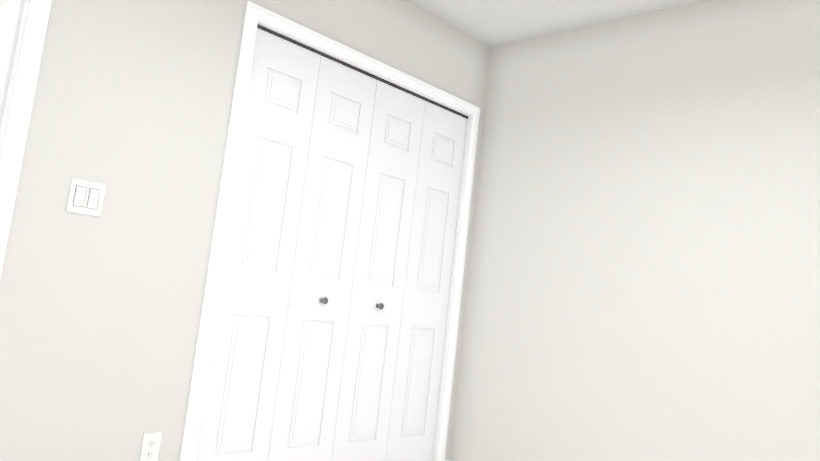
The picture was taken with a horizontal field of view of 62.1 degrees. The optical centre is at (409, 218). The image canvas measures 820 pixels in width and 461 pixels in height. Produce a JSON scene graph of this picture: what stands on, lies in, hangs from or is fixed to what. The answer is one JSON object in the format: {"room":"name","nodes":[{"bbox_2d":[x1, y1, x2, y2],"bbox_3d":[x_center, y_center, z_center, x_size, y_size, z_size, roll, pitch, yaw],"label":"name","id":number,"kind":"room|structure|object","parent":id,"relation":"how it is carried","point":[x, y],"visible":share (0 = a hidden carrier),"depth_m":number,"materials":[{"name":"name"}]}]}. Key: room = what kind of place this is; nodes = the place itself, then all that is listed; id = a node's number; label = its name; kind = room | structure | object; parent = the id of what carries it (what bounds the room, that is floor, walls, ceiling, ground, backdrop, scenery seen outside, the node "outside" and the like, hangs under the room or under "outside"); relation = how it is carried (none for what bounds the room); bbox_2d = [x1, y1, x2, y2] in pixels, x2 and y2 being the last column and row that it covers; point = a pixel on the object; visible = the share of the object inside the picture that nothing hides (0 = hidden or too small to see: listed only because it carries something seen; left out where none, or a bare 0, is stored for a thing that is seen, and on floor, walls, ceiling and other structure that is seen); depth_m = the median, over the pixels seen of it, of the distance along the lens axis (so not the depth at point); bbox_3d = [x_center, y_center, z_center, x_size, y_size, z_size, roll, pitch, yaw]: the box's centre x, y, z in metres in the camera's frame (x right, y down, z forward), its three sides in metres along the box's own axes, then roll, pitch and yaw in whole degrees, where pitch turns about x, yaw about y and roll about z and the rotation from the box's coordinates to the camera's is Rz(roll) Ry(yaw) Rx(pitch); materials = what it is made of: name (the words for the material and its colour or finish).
{"room":"bedroom","nodes":[
{"label":"bedroom","id":0,"kind":"room"},
{"bbox_2d":[0,0,10,18],"bbox_3d":[-1.749,-0.655,3.166,1.775,3.539,0.120,0,-10,43],"label":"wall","id":1,"kind":"structure","parent":0,"point":[3,2],"depth_m":3.48,"materials":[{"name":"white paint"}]},
{"bbox_2d":[0,1,10,53],"bbox_3d":[-1.980,-0.012,3.190,0.890,2.225,0.048,0,-10,43],"label":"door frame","id":2,"kind":"structure","parent":1,"relation":"attached to","point":[3,21],"depth_m":3.50,"materials":[{"name":"white wood"}]},
{"bbox_2d":[0,0,489,460],"bbox_3d":[-1.043,-0.107,2.544,0.200,2.460,4.089,0,-10,43],"label":"wall","id":3,"kind":"structure","parent":0,"point":[101,315],"depth_m":2.44,"materials":[{"name":"white paint"}]},
{"bbox_2d":[0,0,51,278],"bbox_3d":[-1.641,-0.073,1.901,0.219,2.105,0.907,0,-10,43],"label":"door frame","id":4,"kind":"structure","parent":3,"relation":"attached to","point":[16,131],"depth_m":2.18,"materials":[{"name":"white wood"}]},
{"bbox_2d":[66,178,105,216],"bbox_3d":[-1.104,-0.071,2.327,0.012,0.115,0.115,0,-10,43],"label":"double light switch","id":5,"kind":"object","parent":3,"relation":"attached to","point":[85,197],"visible":1,"depth_m":2.32,"materials":[{"name":"white plastic"}]},
{"bbox_2d":[139,432,161,460],"bbox_3d":[-0.948,0.843,2.489,0.007,0.115,0.070,0,-10,43],"label":"outlet","id":6,"kind":"object","parent":3,"relation":"attached to","point":[150,447],"visible":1,"depth_m":2.49,"materials":[{"name":"white plastic"}]},
{"bbox_2d":[179,1,479,460],"bbox_3d":[-0.326,0.284,3.299,0.202,2.032,1.482,0,-10,43],"label":"door frame","id":7,"kind":"structure","parent":3,"relation":"attached to","point":[316,50],"depth_m":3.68,"materials":[{"name":"white wood"}]},
{"bbox_2d":[195,28,466,460],"bbox_3d":[-0.281,0.295,3.254,0.030,1.984,1.433,0,-10,43],"label":"bifold closet doors","id":8,"kind":"structure","parent":3,"relation":"in","point":[345,198],"depth_m":3.15,"materials":[{"name":"white wood"}]},
{"bbox_2d":[319,297,383,309],"bbox_3d":[-0.270,0.403,3.218,0.035,0.032,0.391,0,-10,43],"label":"handle","id":9,"kind":"object","parent":8,"relation":"attached to","point":[324,300],"visible":1,"depth_m":3.10,"materials":[{"name":"grey metal"}]},
{"bbox_2d":[409,0,703,46],"bbox_3d":[0.465,-1.308,1.762,3.475,0.050,3.554,0,-10,43],"label":"ceiling","id":10,"kind":"structure","parent":0,"point":[491,23],"depth_m":3.51,"materials":[{"name":"white paint"}]},
{"bbox_2d":[449,0,819,460],"bbox_3d":[1.565,0.212,2.768,3.275,2.460,0.120,0,-10,43],"label":"wall","id":11,"kind":"structure","parent":0,"point":[643,279],"depth_m":3.15,"materials":[{"name":"white paint"}]}
]}

